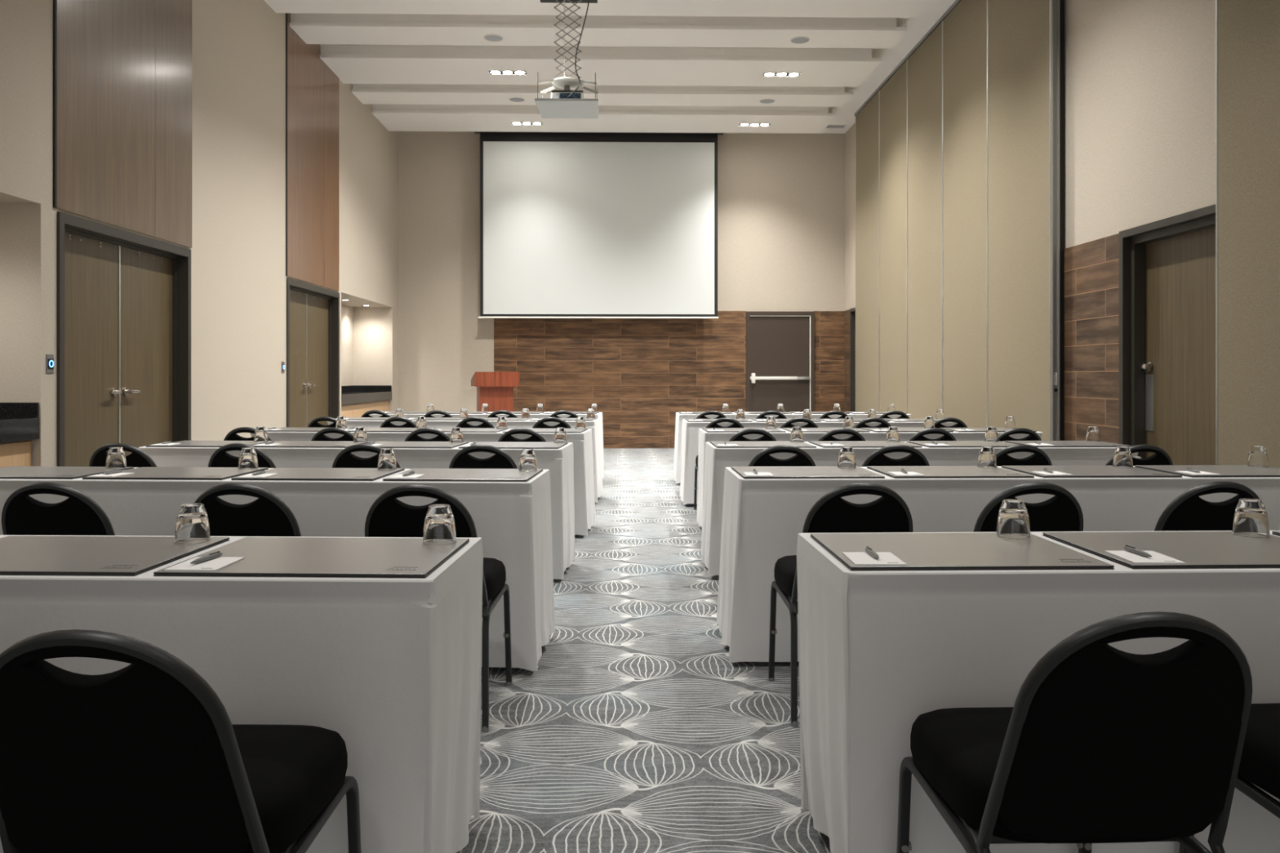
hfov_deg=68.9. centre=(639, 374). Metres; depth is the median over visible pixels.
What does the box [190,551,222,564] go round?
ballpoint pen
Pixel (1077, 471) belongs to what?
desk mat
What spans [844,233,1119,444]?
wood paneling
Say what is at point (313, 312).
door
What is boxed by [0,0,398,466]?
wall
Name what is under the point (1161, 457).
banquet chair
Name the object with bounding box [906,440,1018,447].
desk mat
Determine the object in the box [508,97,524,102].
ceiling speaker
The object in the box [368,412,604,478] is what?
tablecloth
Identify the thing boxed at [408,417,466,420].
desk mat
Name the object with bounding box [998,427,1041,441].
banquet chair
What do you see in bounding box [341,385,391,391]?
backsplash
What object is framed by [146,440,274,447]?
desk mat
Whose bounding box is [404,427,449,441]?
banquet chair
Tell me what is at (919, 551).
desk mat
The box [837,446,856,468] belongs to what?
glass tumbler
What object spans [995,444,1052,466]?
banquet chair
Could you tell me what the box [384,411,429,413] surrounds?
desk mat
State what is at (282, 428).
desk mat
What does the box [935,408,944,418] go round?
glass tumbler
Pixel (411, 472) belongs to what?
ballpoint pen
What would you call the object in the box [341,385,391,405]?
countertop
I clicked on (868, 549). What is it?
ballpoint pen
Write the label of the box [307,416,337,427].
banquet chair
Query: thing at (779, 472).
desk mat
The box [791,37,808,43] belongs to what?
grille
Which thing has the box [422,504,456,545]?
glass tumbler
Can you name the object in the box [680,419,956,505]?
tablecloth
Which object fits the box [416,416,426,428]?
glass tumbler
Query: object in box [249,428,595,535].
tablecloth
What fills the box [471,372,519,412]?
lectern
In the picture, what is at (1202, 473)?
notepad
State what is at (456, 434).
glass tumbler
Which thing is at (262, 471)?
ballpoint pen
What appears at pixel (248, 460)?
glass tumbler
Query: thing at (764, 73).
bulbs
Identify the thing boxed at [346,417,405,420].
desk mat
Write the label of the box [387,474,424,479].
notepad
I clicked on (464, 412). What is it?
glass tumbler
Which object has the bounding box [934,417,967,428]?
banquet chair
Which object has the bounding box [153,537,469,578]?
desk mat
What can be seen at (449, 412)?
desk mat
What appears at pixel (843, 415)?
banquet chair
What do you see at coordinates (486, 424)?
banquet chair
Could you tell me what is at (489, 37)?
grille
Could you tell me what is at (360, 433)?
glass tumbler
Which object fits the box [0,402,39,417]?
backsplash
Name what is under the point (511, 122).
recessed light
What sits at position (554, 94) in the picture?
projector
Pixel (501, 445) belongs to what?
desk mat
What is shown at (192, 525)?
glass tumbler
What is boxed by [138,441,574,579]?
tablecloth
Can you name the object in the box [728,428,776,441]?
banquet chair
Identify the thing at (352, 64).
ceiling beam
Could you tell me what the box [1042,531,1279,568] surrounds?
desk mat
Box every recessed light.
[487,70,527,75]
[510,121,542,124]
[737,123,771,126]
[761,71,801,76]
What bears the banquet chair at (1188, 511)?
on the floor
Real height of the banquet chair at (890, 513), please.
0.825 m
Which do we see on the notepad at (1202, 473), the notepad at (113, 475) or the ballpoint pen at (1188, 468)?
the ballpoint pen at (1188, 468)
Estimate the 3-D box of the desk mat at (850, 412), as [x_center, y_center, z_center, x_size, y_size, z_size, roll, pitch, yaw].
[2.538,0.415,10.079,0.570,0.009,0.420,0,0,-1]
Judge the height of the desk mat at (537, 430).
0.009 m
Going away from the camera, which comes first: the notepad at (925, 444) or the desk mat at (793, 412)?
the notepad at (925, 444)
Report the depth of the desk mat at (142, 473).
3.86 m
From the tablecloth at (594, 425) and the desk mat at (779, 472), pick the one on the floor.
the tablecloth at (594, 425)
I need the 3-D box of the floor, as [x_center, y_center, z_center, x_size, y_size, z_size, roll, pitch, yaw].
[-0.319,1.220,5.820,8.400,0.100,18.450,0,0,-1]
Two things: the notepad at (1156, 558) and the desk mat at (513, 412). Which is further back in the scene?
the desk mat at (513, 412)
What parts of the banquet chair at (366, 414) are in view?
backrest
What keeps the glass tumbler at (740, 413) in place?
on the desk mat at (686, 420)
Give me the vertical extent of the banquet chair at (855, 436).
0.825 m
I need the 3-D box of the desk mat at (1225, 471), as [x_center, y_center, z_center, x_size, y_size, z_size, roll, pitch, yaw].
[2.527,0.415,4.013,0.570,0.009,0.420,0,0,-2]
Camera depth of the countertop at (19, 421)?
5.55 m
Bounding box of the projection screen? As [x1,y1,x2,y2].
[474,131,723,318]
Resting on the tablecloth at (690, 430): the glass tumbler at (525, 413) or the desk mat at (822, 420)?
the desk mat at (822, 420)
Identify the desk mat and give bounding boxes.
[0,466,133,479]
[0,535,229,576]
[82,466,268,479]
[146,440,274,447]
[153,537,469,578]
[231,467,404,480]
[252,440,370,448]
[266,426,350,431]
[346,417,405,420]
[348,427,418,432]
[374,441,469,448]
[382,468,542,481]
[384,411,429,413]
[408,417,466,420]
[435,427,508,432]
[445,411,489,413]
[458,441,568,448]
[483,417,533,421]
[485,411,544,413]
[502,428,587,433]
[529,417,596,421]
[542,411,599,413]
[678,411,734,413]
[684,418,752,422]
[702,427,786,432]
[710,440,816,448]
[731,466,884,479]
[733,411,791,413]
[751,418,821,422]
[781,427,870,432]
[788,411,849,413]
[808,440,921,448]
[810,533,1114,570]
[816,418,889,422]
[844,411,906,413]
[860,427,953,432]
[866,466,1034,478]
[883,418,940,422]
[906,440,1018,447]
[939,427,1036,432]
[1001,465,1182,477]
[1004,440,1132,447]
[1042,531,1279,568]
[1134,465,1279,477]
[1271,531,1279,536]
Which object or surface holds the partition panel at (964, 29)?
hanging from the track
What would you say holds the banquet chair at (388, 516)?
on the floor
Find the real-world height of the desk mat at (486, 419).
0.009 m
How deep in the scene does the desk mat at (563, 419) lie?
8.42 m
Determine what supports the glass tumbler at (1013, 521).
on the desk mat at (919, 551)
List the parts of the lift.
hanger rod, bracket arm, bracket arm, scissor arm, closure panel, scissor arm, scissor arm, scissor arm, scissor arm, scissor arm, scissor arm, scissor arm, hub plate, scissor arm, scissor arm, scissor arm, scissor arm, scissor arm, scissor arm, scissor arm, scissor arm, bracket arm, bracket arm, hanger rod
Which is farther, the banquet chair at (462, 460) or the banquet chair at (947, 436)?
the banquet chair at (947, 436)
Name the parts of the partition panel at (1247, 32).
edge trim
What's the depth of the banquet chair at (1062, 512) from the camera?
3.01 m
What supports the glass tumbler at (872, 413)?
on the desk mat at (822, 420)
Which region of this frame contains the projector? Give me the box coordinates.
[551,89,584,98]
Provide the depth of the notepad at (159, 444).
5.43 m
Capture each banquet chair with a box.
[0,629,360,852]
[1,482,115,535]
[88,443,156,467]
[194,483,301,536]
[208,443,275,467]
[223,426,271,440]
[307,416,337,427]
[311,427,354,440]
[332,444,400,468]
[361,409,391,417]
[364,484,512,733]
[379,417,416,427]
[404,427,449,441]
[423,409,453,417]
[448,444,517,468]
[456,417,494,427]
[487,410,517,417]
[497,427,546,441]
[532,417,571,428]
[549,410,578,417]
[693,417,743,510]
[696,410,726,418]
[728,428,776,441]
[748,444,815,466]
[755,410,786,418]
[768,482,913,727]
[779,417,817,428]
[817,428,865,440]
[818,410,848,418]
[853,417,891,428]
[861,444,929,466]
[879,410,909,418]
[897,611,1252,852]
[908,427,956,440]
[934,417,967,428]
[973,482,1083,532]
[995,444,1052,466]
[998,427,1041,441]
[1105,444,1173,466]
[1154,481,1259,531]
[1179,702,1279,852]
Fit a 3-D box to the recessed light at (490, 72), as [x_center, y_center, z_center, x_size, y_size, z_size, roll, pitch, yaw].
[-1.608,-3.665,11.329,0.470,0.010,0.150,0,0,-1]
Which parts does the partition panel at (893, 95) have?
edge trim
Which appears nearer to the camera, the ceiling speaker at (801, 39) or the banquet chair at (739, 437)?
the banquet chair at (739, 437)
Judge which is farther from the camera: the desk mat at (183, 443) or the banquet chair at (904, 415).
the banquet chair at (904, 415)
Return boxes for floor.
[456,448,831,852]
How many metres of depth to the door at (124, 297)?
6.65 m
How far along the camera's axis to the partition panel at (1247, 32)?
5.14 m
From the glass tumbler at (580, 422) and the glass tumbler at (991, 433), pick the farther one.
the glass tumbler at (580, 422)
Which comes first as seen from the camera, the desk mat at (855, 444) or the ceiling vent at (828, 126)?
the desk mat at (855, 444)
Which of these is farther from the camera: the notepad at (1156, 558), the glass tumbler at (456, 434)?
the glass tumbler at (456, 434)
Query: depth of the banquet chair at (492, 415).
8.98 m
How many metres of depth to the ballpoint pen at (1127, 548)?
2.11 m
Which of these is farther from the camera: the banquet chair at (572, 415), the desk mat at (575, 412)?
the desk mat at (575, 412)
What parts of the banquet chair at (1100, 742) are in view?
leg frame, seat, backrest, leg frame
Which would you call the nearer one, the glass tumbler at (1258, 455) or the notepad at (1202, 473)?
the notepad at (1202, 473)
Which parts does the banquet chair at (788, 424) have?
backrest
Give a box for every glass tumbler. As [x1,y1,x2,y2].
[105,447,126,469]
[173,502,210,543]
[238,447,257,469]
[253,426,267,441]
[336,416,346,428]
[353,426,367,442]
[377,448,396,470]
[395,408,404,417]
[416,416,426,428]
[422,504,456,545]
[426,403,434,411]
[449,426,463,443]
[459,408,468,417]
[481,403,488,412]
[496,416,506,428]
[518,448,537,471]
[521,408,529,417]
[536,403,543,412]
[553,427,567,443]
[575,417,586,429]
[586,408,595,418]
[591,403,597,412]
[721,404,728,412]
[736,408,745,419]
[765,416,776,428]
[776,403,783,412]
[790,426,803,442]
[802,408,811,418]
[833,403,840,411]
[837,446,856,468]
[843,416,853,428]
[867,408,876,417]
[886,426,899,442]
[887,403,894,412]
[924,416,934,428]
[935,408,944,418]
[977,446,996,467]
[984,426,998,441]
[996,499,1030,538]
[1004,416,1015,428]
[1085,426,1100,441]
[1112,446,1133,467]
[1232,498,1269,537]
[1247,445,1268,466]
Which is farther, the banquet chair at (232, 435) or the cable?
the cable
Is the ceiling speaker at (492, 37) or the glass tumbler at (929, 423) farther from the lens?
the ceiling speaker at (492, 37)
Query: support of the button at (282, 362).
attached to the wall at (238, 277)
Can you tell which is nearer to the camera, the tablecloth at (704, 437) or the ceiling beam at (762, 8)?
the tablecloth at (704, 437)
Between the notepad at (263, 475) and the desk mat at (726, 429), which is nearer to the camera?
the notepad at (263, 475)
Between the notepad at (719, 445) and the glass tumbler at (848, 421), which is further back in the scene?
the glass tumbler at (848, 421)
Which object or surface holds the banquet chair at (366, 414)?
on the floor
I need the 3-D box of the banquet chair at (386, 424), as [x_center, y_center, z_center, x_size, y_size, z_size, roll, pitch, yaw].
[-1.966,0.758,7.899,0.416,0.825,0.625,0,0,2]
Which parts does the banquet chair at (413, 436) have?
backrest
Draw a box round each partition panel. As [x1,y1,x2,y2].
[855,91,879,411]
[879,60,906,413]
[906,22,942,418]
[942,0,986,427]
[986,0,1064,440]
[1215,0,1279,467]
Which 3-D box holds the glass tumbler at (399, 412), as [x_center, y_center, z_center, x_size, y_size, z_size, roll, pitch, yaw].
[-2.287,0.366,8.865,0.080,0.090,0.080,0,0,-25]
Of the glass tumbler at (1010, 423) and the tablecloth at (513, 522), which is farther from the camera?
the glass tumbler at (1010, 423)
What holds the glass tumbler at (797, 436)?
on the desk mat at (752, 444)
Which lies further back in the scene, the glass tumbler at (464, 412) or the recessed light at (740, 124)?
the recessed light at (740, 124)
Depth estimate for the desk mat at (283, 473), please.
3.83 m
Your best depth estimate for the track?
11.01 m
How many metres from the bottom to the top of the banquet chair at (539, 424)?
0.825 m
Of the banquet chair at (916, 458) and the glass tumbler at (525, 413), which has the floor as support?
the banquet chair at (916, 458)
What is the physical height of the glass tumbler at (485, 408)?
0.090 m
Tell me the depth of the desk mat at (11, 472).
3.92 m
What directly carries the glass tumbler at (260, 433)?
on the desk mat at (183, 443)
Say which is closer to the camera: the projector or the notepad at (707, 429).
the notepad at (707, 429)
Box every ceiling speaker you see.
[483,34,503,41]
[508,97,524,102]
[759,98,775,103]
[790,35,809,44]
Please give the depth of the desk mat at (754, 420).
8.41 m
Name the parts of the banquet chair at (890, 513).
leg frame, seat, frame, backrest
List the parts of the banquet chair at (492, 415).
backrest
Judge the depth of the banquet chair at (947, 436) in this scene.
6.00 m
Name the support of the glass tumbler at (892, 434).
on the desk mat at (855, 444)
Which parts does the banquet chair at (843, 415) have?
backrest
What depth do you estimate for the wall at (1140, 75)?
6.49 m
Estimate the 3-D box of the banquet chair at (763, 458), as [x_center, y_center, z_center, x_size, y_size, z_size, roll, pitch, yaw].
[0.698,0.758,4.854,0.416,0.825,0.625,0,0,-1]
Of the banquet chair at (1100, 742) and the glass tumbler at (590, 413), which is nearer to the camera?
the banquet chair at (1100, 742)
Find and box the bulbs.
[763,72,799,75]
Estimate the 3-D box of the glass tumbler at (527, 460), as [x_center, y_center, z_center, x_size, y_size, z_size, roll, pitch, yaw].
[-0.480,0.366,3.997,0.080,0.090,0.080,0,0,-22]
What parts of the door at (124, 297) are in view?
lever handle, lever handle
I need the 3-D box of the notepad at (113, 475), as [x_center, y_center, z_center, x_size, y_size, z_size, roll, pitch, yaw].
[-2.156,0.410,3.801,0.110,0.004,0.136,0,0,5]
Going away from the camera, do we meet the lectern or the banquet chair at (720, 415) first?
the banquet chair at (720, 415)
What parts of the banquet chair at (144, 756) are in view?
backrest, seat, leg frame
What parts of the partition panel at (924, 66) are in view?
edge trim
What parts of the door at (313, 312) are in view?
lever handle, lever handle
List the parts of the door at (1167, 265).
knob, kick plate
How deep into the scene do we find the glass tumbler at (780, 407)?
10.19 m
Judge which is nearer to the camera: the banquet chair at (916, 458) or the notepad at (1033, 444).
the banquet chair at (916, 458)
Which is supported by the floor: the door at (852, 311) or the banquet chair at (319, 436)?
the banquet chair at (319, 436)
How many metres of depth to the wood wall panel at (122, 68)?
6.56 m
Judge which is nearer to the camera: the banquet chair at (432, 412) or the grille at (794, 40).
the banquet chair at (432, 412)
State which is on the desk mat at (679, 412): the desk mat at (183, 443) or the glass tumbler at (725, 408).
the glass tumbler at (725, 408)
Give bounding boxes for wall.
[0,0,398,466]
[398,131,844,411]
[844,0,1215,311]
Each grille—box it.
[484,35,502,40]
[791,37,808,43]
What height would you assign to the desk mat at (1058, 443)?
0.009 m
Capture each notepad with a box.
[87,472,134,477]
[150,443,180,445]
[163,556,244,571]
[236,473,277,478]
[252,443,279,445]
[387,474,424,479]
[706,429,724,431]
[717,444,737,446]
[743,471,773,476]
[820,444,844,446]
[842,551,906,565]
[871,429,888,431]
[887,471,924,475]
[924,444,949,445]
[953,429,975,431]
[1026,443,1055,445]
[1031,471,1072,475]
[1104,551,1186,564]
[1173,471,1220,475]
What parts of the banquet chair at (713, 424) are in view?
leg frame, seat, backrest, frame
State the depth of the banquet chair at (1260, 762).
1.75 m
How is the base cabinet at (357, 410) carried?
on the floor
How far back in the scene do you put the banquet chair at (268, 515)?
2.99 m
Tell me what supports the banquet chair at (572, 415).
on the floor
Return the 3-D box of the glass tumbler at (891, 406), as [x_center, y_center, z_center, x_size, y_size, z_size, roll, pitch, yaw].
[2.760,0.366,10.243,0.080,0.090,0.080,0,0,-18]
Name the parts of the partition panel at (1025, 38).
edge trim, edge trim, post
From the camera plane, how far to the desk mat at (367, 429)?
6.92 m
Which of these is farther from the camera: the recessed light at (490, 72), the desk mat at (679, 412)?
the recessed light at (490, 72)
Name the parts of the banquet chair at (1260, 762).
leg frame, seat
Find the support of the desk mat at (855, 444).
on the tablecloth at (716, 460)
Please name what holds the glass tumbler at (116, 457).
on the desk mat at (11, 472)
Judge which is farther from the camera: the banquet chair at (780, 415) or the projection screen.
the projection screen
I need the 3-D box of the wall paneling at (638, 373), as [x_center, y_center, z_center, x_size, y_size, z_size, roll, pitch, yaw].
[0.478,0.083,14.757,5.560,2.175,0.012,0,0,-1]
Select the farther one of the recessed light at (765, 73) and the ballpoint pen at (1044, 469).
the recessed light at (765, 73)
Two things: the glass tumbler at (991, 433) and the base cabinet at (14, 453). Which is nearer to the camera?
the base cabinet at (14, 453)
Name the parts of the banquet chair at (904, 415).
backrest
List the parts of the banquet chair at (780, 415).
backrest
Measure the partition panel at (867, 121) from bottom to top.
4.930 m
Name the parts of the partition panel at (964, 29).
edge trim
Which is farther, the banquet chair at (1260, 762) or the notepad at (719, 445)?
the notepad at (719, 445)
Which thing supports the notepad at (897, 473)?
on the desk mat at (930, 472)
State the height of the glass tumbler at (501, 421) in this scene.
0.090 m
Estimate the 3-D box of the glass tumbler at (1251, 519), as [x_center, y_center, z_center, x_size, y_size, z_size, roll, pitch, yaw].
[1.563,0.366,2.386,0.080,0.090,0.080,0,0,44]
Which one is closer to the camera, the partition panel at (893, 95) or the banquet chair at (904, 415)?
the banquet chair at (904, 415)
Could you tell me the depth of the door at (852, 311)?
14.33 m
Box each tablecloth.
[0,467,555,671]
[0,534,483,852]
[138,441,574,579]
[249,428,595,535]
[327,417,603,502]
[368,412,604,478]
[673,412,911,484]
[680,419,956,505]
[696,428,1043,527]
[700,441,1141,577]
[715,466,1279,662]
[796,530,1279,852]
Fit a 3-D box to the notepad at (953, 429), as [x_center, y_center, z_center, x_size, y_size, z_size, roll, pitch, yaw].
[2.382,0.410,6.847,0.110,0.004,0.136,0,0,-4]
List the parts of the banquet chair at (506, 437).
backrest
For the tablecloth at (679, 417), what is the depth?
9.84 m
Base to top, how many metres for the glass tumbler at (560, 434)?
0.090 m
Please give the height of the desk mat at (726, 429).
0.009 m
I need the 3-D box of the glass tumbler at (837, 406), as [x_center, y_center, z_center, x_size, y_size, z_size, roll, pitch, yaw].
[2.157,0.366,10.214,0.080,0.090,0.080,0,0,26]
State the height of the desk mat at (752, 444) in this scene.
0.009 m
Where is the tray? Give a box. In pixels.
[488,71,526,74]
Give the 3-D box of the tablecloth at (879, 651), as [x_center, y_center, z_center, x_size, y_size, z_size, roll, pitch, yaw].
[1.654,0.785,2.265,2.468,0.730,0.522,0,0,-2]
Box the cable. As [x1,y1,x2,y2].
[568,0,589,96]
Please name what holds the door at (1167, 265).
in the wall at (1140, 75)
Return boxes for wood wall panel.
[53,0,191,248]
[285,13,338,291]
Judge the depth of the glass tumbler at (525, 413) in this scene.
8.77 m
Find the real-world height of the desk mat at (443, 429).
0.009 m
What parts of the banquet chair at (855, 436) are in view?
backrest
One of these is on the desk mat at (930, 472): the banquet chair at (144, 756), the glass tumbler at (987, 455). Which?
the glass tumbler at (987, 455)
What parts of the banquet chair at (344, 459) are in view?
backrest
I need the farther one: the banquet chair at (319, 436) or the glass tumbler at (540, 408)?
the glass tumbler at (540, 408)
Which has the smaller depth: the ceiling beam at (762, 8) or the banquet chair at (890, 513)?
the banquet chair at (890, 513)
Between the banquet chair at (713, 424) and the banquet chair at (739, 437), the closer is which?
the banquet chair at (739, 437)
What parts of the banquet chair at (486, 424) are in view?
backrest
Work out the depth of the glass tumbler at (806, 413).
8.57 m
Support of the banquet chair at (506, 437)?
on the floor
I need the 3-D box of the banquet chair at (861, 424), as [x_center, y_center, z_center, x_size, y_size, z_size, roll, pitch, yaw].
[1.864,0.758,7.762,0.416,0.825,0.625,0,0,-2]
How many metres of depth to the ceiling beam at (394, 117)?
13.39 m
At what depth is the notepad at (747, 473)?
3.79 m
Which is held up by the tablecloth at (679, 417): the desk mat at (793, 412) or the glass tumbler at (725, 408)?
the desk mat at (793, 412)
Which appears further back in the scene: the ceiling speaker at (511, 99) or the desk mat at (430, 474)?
the ceiling speaker at (511, 99)
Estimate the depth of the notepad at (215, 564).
1.99 m
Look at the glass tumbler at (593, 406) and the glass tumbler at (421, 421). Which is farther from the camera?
the glass tumbler at (593, 406)
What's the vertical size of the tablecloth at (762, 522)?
0.730 m
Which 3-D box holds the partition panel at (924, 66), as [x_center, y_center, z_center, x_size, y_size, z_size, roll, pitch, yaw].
[3.253,-1.315,10.584,0.066,4.930,1.228,0,0,-1]
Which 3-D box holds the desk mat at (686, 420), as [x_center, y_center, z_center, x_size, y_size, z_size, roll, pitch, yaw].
[0.707,0.415,8.441,0.570,0.009,0.420,0,0,-1]
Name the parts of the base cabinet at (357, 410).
cabinet door, cabinet door, cabinet door, cabinet door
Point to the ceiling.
(917, 28)
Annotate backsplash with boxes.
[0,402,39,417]
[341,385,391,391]
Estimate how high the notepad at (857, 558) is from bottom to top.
0.004 m
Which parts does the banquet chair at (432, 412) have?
backrest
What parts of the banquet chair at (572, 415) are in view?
backrest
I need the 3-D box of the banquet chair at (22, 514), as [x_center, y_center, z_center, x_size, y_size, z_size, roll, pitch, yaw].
[-1.901,0.758,3.281,0.416,0.825,0.625,0,0,1]
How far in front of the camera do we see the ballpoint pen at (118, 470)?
3.83 m
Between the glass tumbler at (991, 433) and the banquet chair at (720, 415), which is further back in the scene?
the banquet chair at (720, 415)
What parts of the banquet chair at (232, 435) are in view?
backrest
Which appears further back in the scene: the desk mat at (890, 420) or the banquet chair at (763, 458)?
the desk mat at (890, 420)
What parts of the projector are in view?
plate, connector panel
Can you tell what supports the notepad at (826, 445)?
on the desk mat at (855, 444)
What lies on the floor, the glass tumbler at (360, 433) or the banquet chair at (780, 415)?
the banquet chair at (780, 415)
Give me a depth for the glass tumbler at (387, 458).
4.00 m
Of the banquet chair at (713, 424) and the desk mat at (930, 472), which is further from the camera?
the banquet chair at (713, 424)
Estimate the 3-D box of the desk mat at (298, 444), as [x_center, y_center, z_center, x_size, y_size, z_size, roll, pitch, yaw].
[-1.950,0.415,5.545,0.570,0.009,0.420,0,0,3]
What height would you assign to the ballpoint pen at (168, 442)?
0.013 m
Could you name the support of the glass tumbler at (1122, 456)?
on the desk mat at (1077, 471)
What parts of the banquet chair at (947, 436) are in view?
backrest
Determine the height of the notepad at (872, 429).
0.004 m
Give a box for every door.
[57,211,191,466]
[286,277,339,427]
[746,311,814,412]
[849,307,855,411]
[1119,204,1215,465]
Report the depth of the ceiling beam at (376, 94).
12.26 m
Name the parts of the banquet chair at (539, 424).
backrest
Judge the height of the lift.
1.107 m
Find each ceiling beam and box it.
[264,0,931,17]
[289,13,906,48]
[320,44,880,86]
[351,83,853,106]
[371,103,835,133]
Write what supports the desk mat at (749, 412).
on the tablecloth at (679, 417)
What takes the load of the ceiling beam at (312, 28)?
attached to the ceiling
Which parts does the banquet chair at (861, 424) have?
backrest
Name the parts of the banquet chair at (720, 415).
backrest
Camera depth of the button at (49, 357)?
5.70 m
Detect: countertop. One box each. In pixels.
[0,402,39,443]
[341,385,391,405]
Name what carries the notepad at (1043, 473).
on the desk mat at (1077, 471)
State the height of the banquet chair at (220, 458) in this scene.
0.825 m
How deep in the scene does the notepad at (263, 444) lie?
5.43 m
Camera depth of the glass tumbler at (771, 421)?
7.06 m
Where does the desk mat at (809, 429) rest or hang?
on the tablecloth at (704, 437)
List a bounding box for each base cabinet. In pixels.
[0,440,31,467]
[341,400,388,417]
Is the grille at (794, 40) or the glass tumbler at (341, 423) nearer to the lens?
the glass tumbler at (341, 423)
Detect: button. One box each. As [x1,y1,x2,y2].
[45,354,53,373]
[281,361,284,373]
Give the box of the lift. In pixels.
[534,0,598,118]
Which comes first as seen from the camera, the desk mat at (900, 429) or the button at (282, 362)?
the desk mat at (900, 429)
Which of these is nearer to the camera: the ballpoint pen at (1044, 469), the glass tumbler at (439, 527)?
the glass tumbler at (439, 527)
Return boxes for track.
[854,0,961,115]
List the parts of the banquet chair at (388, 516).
backrest, frame, seat, leg frame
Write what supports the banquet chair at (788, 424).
on the floor
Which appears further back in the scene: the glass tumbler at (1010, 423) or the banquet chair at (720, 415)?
the banquet chair at (720, 415)
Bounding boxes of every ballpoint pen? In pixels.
[102,469,121,474]
[160,440,171,444]
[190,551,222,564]
[251,470,265,475]
[402,471,414,475]
[865,546,879,558]
[1043,467,1053,472]
[1123,545,1151,556]
[1186,467,1199,472]
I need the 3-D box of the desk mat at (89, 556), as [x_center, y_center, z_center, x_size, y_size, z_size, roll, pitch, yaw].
[-1.329,0.415,2.158,0.570,0.009,0.420,0,0,2]
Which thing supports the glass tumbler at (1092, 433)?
on the desk mat at (1058, 443)
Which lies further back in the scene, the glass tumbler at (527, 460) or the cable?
the cable
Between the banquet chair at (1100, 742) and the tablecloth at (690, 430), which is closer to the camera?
the banquet chair at (1100, 742)
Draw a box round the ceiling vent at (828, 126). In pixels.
[826,124,846,128]
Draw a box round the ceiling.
[320,0,955,133]
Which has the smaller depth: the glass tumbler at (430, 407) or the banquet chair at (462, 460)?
the banquet chair at (462, 460)
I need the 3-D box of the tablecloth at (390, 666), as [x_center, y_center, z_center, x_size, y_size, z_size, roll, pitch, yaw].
[-1.643,0.785,2.196,2.468,0.730,0.522,0,0,2]
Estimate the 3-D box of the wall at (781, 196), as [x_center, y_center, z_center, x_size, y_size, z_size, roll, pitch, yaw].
[-0.504,-1.330,14.843,8.400,5.000,0.200,0,0,-1]
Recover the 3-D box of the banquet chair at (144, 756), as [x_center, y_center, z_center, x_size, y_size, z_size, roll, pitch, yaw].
[-0.759,0.758,1.558,0.416,0.825,0.625,0,0,1]
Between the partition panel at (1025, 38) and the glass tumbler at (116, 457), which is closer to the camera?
the glass tumbler at (116, 457)
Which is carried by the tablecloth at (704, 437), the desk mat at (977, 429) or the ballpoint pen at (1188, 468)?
the desk mat at (977, 429)
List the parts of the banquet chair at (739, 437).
backrest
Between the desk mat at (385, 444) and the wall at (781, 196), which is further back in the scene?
the wall at (781, 196)
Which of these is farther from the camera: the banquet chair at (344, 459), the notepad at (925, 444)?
the notepad at (925, 444)
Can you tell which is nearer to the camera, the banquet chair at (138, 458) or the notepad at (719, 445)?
the banquet chair at (138, 458)
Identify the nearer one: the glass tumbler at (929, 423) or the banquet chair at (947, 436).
the banquet chair at (947, 436)
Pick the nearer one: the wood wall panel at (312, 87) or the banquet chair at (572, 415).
the banquet chair at (572, 415)

